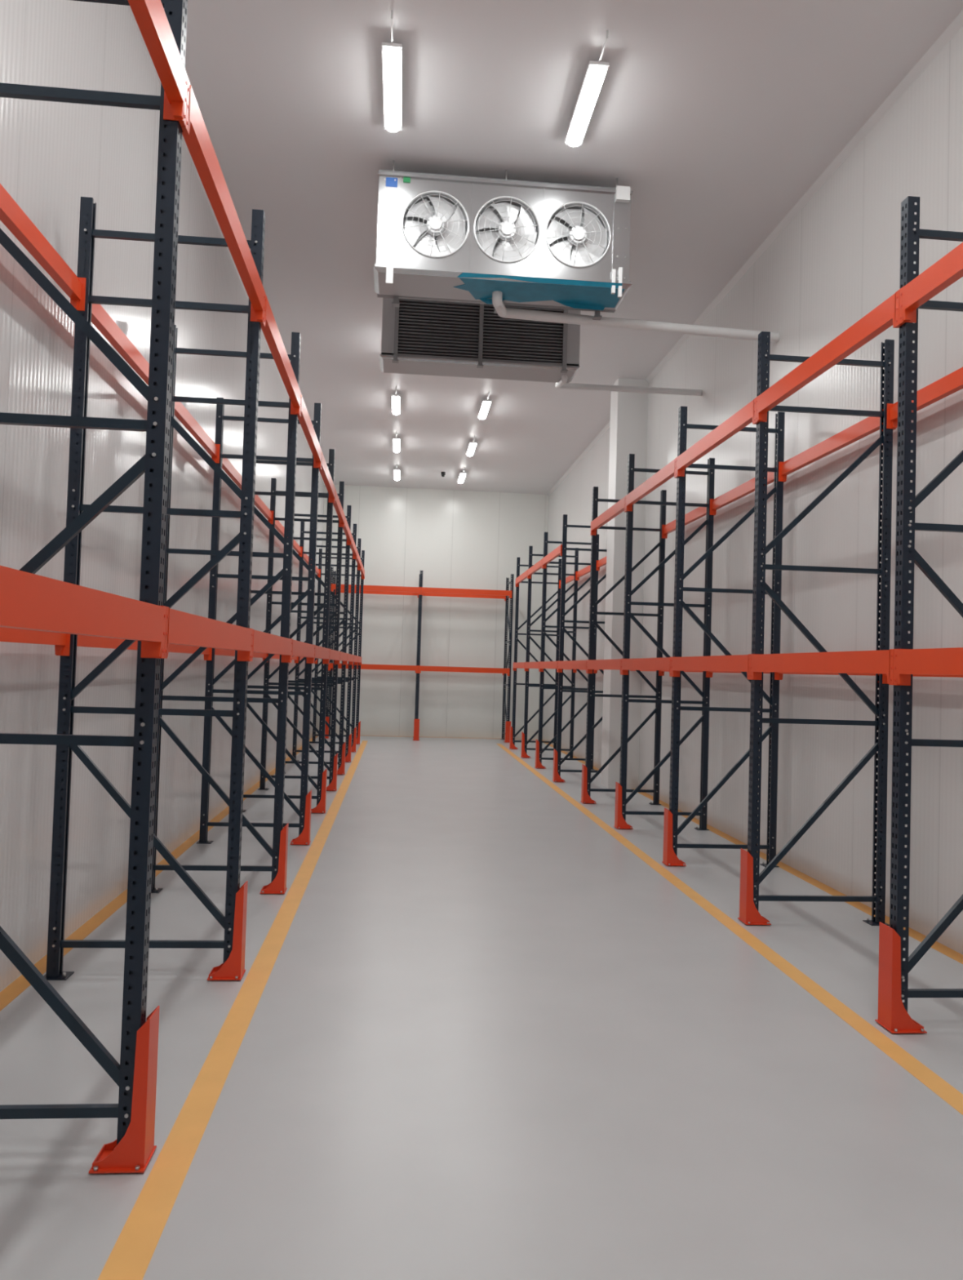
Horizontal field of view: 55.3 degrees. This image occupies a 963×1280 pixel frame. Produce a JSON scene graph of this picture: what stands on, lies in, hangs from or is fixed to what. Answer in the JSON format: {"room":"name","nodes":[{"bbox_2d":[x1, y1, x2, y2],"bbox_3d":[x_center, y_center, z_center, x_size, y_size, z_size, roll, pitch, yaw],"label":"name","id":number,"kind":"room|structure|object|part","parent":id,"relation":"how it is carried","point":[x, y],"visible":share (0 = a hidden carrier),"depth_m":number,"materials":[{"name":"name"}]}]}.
{"room":"warehouse","nodes":[
{"label":"warehouse","id":0,"kind":"room"},
{"bbox_2d":[0,0,324,991],"bbox_3d":[-2.817,-1.136,9.523,0.100,6.100,25.800,2,-2,-5],"label":"wall","id":1,"kind":"structure","parent":0,"point":[53,154],"depth_m":5.93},
{"bbox_2d":[127,5,325,485],"bbox_3d":[-2.651,-4.156,9.625,0.050,0.050,25.800,2,-2,-5],"label":"trim","id":2,"kind":"structure","parent":1,"relation":"attached to","point":[129,6],"depth_m":8.43,"materials":[{"name":"white metal"}]},
{"bbox_2d":[315,484,548,739],"bbox_3d":[-1.170,-0.674,22.665,5.730,6.100,0.100,2,-2,-5],"label":"wall","id":3,"kind":"structure","parent":0,"point":[468,540],"depth_m":22.63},
{"bbox_2d":[0,733,962,1279],"bbox_3d":[-0.107,2.052,9.674,5.730,0.102,26.000,2,-2,-5],"label":"floor","id":4,"kind":"structure","parent":0,"point":[486,1037],"depth_m":3.95,"materials":[{"name":"grey concrete"}]},
{"bbox_2d":[0,0,364,1173],"bbox_3d":[-2.075,-0.184,8.712,1.040,4.190,22.576,2,-2,-5],"label":"rack","id":5,"kind":"object","parent":4,"relation":"on","point":[66,615],"visible":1,"depth_m":4.89,"materials":[{"name":"black metal"}]},
{"bbox_3d":[-1.585,-0.344,3.132,1.015,4.190,0.120,2,-2,-5],"label":"upright frame","id":6,"kind":"part","parent":5,"relation":"part of","materials":[{"name":"blue paint"}]},
{"bbox_3d":[-1.752,-0.291,4.992,1.015,4.190,0.120,2,-2,-5],"label":"upright frame","id":7,"kind":"part","parent":5,"relation":"part of","materials":[{"name":"blue paint"}]},
{"bbox_3d":[-1.919,-0.238,6.852,1.015,4.190,0.120,2,-2,-5],"label":"upright frame","id":8,"kind":"part","parent":5,"relation":"part of","materials":[{"name":"blue paint"}]},
{"bbox_3d":[-2.085,-0.184,8.711,1.015,4.190,0.120,2,-2,-5],"label":"upright frame","id":9,"kind":"part","parent":5,"relation":"part of","materials":[{"name":"blue paint"}]},
{"bbox_3d":[-2.252,-0.131,10.571,1.015,4.190,0.120,2,-2,-5],"label":"upright frame","id":10,"kind":"part","parent":5,"relation":"part of","materials":[{"name":"blue paint"}]},
{"bbox_3d":[-2.419,-0.077,12.431,1.015,4.190,0.120,2,-2,-5],"label":"upright frame","id":11,"kind":"part","parent":5,"relation":"part of","materials":[{"name":"blue paint"}]},
{"bbox_3d":[-2.586,-0.024,14.291,1.015,4.190,0.120,2,-2,-5],"label":"upright frame","id":12,"kind":"part","parent":5,"relation":"part of","materials":[{"name":"blue paint"}]},
{"bbox_3d":[-2.752,0.030,16.151,1.015,4.190,0.120,2,-2,-5],"label":"upright frame","id":13,"kind":"part","parent":5,"relation":"part of","materials":[{"name":"blue paint"}]},
{"bbox_3d":[-2.919,0.083,18.010,1.015,4.190,0.120,2,-2,-5],"label":"upright frame","id":14,"kind":"part","parent":5,"relation":"part of","materials":[{"name":"blue paint"}]},
{"bbox_3d":[-3.086,0.137,19.870,1.015,4.190,0.120,2,-2,-5],"label":"upright frame","id":15,"kind":"part","parent":5,"relation":"part of","materials":[{"name":"blue paint"}]},
{"bbox_2d":[324,566,514,742],"bbox_3d":[-1.465,0.366,21.812,4.360,3.950,1.040,2,-2,-5],"label":"rack","id":16,"kind":"object","parent":4,"relation":"on","point":[420,591],"visible":0.84,"depth_m":21.44,"materials":[{"name":"metal"}]},
{"bbox_3d":[-3.557,0.298,21.637,0.120,3.950,1.015,2,-2,-5],"label":"upright frame","id":17,"kind":"part","parent":16,"relation":"part of","materials":[{"name":"black paint"}]},
{"bbox_3d":[-1.496,0.366,21.820,0.120,3.950,1.015,2,-2,-5],"label":"upright frame","id":18,"kind":"part","parent":16,"relation":"part of","materials":[{"name":"blue paint"}]},
{"bbox_3d":[0.625,0.435,22.008,0.120,3.950,1.015,2,-2,-5],"label":"upright frame","id":19,"kind":"part","parent":16,"relation":"part of","materials":[{"name":"blue paint"}]},
{"bbox_2d":[509,195,962,1033],"bbox_3d":[2.115,-0.005,9.443,1.040,4.130,21.063,2,-2,-5],"label":"rack","id":20,"kind":"object","parent":4,"relation":"on","point":[897,666],"visible":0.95,"depth_m":6.49,"materials":[{"name":"black metal"}]},
{"bbox_3d":[1.192,0.294,19.849,1.015,4.130,0.120,2,-2,-5],"label":"upright frame","id":21,"kind":"part","parent":20,"relation":"part of","materials":[{"name":"blue paint"}]},
{"bbox_3d":[1.359,0.241,17.990,1.015,4.130,0.120,2,-2,-5],"label":"upright frame","id":22,"kind":"part","parent":20,"relation":"part of","materials":[{"name":"blue paint"}]},
{"bbox_3d":[1.525,0.188,16.130,1.015,4.130,0.120,2,-2,-5],"label":"upright frame","id":23,"kind":"part","parent":20,"relation":"part of","materials":[{"name":"blue paint"}]},
{"bbox_3d":[1.692,0.134,14.270,1.015,4.130,0.120,2,-2,-5],"label":"upright frame","id":24,"kind":"part","parent":20,"relation":"part of","materials":[{"name":"blue paint"}]},
{"bbox_3d":[1.891,0.070,12.057,1.015,4.130,0.120,2,-2,-5],"label":"upright frame","id":25,"kind":"part","parent":20,"relation":"part of","materials":[{"name":"blue paint"}]},
{"bbox_3d":[2.057,0.017,10.197,1.015,4.130,0.120,2,-2,-5],"label":"upright frame","id":26,"kind":"part","parent":20,"relation":"part of","materials":[{"name":"blue paint"}]},
{"bbox_3d":[2.224,-0.036,8.337,1.015,4.130,0.120,2,-2,-5],"label":"upright frame","id":27,"kind":"part","parent":20,"relation":"part of","materials":[{"name":"blue paint"}]},
{"bbox_3d":[2.391,-0.090,6.478,1.015,4.130,0.120,2,-2,-5],"label":"upright frame","id":28,"kind":"part","parent":20,"relation":"part of","materials":[{"name":"blue paint"}]},
{"bbox_3d":[2.558,-0.143,4.618,1.015,4.130,0.120,2,-2,-5],"label":"upright frame","id":29,"kind":"part","parent":20,"relation":"part of","materials":[{"name":"blue paint"}]},
{"bbox_2d":[185,0,962,494],"bbox_3d":[0.079,-4.141,9.869,5.730,0.100,26.000,2,-2,-5],"label":"ceiling","id":30,"kind":"structure","parent":0,"point":[717,117],"depth_m":7.64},
{"bbox_2d":[382,10,402,132],"bbox_3d":[-0.658,-4.151,6.796,0.140,0.119,1.252,2,-2,-5],"label":"fluorescent light","id":31,"kind":"object","parent":30,"relation":"attached to","point":[392,53],"visible":1,"depth_m":6.78,"materials":[{"name":"white plastic"}]},
{"bbox_2d":[391,386,400,414],"bbox_3d":[-1.402,-3.912,15.099,0.140,0.119,1.252,2,-2,-5],"label":"fluorescent light","id":32,"kind":"object","parent":30,"relation":"attached to","point":[396,399],"visible":1,"depth_m":15.07,"materials":[{"name":"white plastic"}]},
{"bbox_2d":[392,431,399,452],"bbox_3d":[-1.650,-3.832,17.867,0.140,0.119,1.252,2,-2,-5],"label":"fluorescent light","id":33,"kind":"object","parent":30,"relation":"attached to","point":[396,441],"visible":1,"depth_m":17.78,"materials":[{"name":"white plastic"}]},
{"bbox_2d":[393,463,399,480],"bbox_3d":[-1.899,-3.753,20.635,0.140,0.119,1.252,2,-2,-5],"label":"fluorescent light","id":34,"kind":"object","parent":30,"relation":"attached to","point":[396,471],"visible":1,"depth_m":20.51,"materials":[{"name":"white plastic"}]},
{"bbox_2d":[440,471,445,476],"bbox_3d":[-0.862,-3.728,20.721,0.100,0.100,0.100,2,-2,-5],"label":"smoke detector","id":35,"kind":"object","parent":30,"relation":"attached to","point":[442,473],"visible":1,"depth_m":20.69,"materials":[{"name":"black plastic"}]},
{"bbox_2d":[457,466,466,483],"bbox_3d":[-0.435,-3.705,20.765,0.140,0.119,1.252,2,-2,-5],"label":"fluorescent light","id":36,"kind":"object","parent":30,"relation":"attached to","point":[462,475],"visible":1,"depth_m":20.68,"materials":[{"name":"white plastic"}]},
{"bbox_2d":[466,435,477,456],"bbox_3d":[-0.187,-3.784,17.997,0.140,0.119,1.252,2,-2,-5],"label":"fluorescent light","id":37,"kind":"object","parent":30,"relation":"attached to","point":[472,446],"visible":1,"depth_m":17.94,"materials":[{"name":"white plastic"}]},
{"bbox_2d":[379,297,581,383],"bbox_3d":[-0.016,-3.554,10.557,2.260,1.034,0.640,2,-2,-5],"label":"evaporator unit","id":38,"kind":"object","parent":30,"relation":"hanging from","point":[420,337],"visible":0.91,"depth_m":10.31,"materials":[{"name":"silver metal"}]},
{"bbox_2d":[379,354,579,383],"bbox_3d":[-0.034,-3.109,10.588,2.260,0.035,0.550,2,-2,-5],"label":"drip tray","id":39,"kind":"object","parent":38,"relation":"on","point":[406,365],"depth_m":10.50,"materials":[{"name":"silver metal"}]},
{"bbox_2d":[555,375,702,395],"bbox_3d":[1.807,-3.022,10.971,1.811,0.156,0.520,2,-2,-5],"label":"drain pipe","id":40,"kind":"object","parent":38,"relation":"attached to","point":[562,384],"visible":0.98,"depth_m":11.16,"materials":[{"name":"white plastic"}]},
{"bbox_2d":[477,391,491,419],"bbox_3d":[0.061,-3.864,15.229,0.140,0.119,1.252,2,-2,-5],"label":"fluorescent light","id":41,"kind":"object","parent":30,"relation":"attached to","point":[486,404],"visible":1,"depth_m":15.20,"materials":[{"name":"white plastic"}]},
{"bbox_2d":[373,160,632,319],"bbox_3d":[0.184,-3.576,8.304,2.260,1.119,0.642,2,-2,-5],"label":"evaporator unit","id":42,"kind":"object","parent":30,"relation":"hanging from","point":[441,237],"visible":0.99,"depth_m":8.07,"materials":[{"name":"silver metal"}]},
{"bbox_2d":[373,266,632,310],"bbox_3d":[0.175,-3.136,8.247,2.260,0.035,0.550,2,-2,-5],"label":"drip tray","id":43,"kind":"object","parent":42,"relation":"on","point":[416,282],"depth_m":8.15,"materials":[{"name":"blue metal"}]},
{"bbox_2d":[492,290,779,342],"bbox_3d":[1.452,-3.008,8.786,2.897,0.141,0.446,2,-2,-15],"label":"drain pipe","id":44,"kind":"object","parent":42,"relation":"attached to","point":[497,295],"visible":1,"depth_m":8.75,"materials":[{"name":"white plastic"}]},
{"bbox_2d":[564,30,608,146],"bbox_3d":[0.806,-4.103,6.926,0.140,0.119,1.252,2,-2,-5],"label":"fluorescent light","id":45,"kind":"object","parent":30,"relation":"attached to","point":[596,72],"visible":1,"depth_m":6.92,"materials":[{"name":"white plastic"}]},
{"bbox_2d":[600,377,648,788],"bbox_3d":[2.160,-0.850,13.898,0.460,6.100,0.480,2,-2,-5],"label":"wall pillar","id":46,"kind":"structure","parent":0,"point":[628,411],"depth_m":13.69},
{"bbox_2d":[542,26,962,954],"bbox_3d":[2.788,-0.953,10.020,0.100,6.100,25.800,2,-2,-5],"label":"wall","id":47,"kind":"structure","parent":0,"point":[837,260],"depth_m":7.84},
{"bbox_2d":[546,9,962,496],"bbox_3d":[2.804,-3.977,10.109,0.050,0.050,25.800,2,-2,-5],"label":"trim","id":48,"kind":"structure","parent":47,"relation":"attached to","point":[956,25],"depth_m":8.03,"materials":[{"name":"white metal"}]}
]}

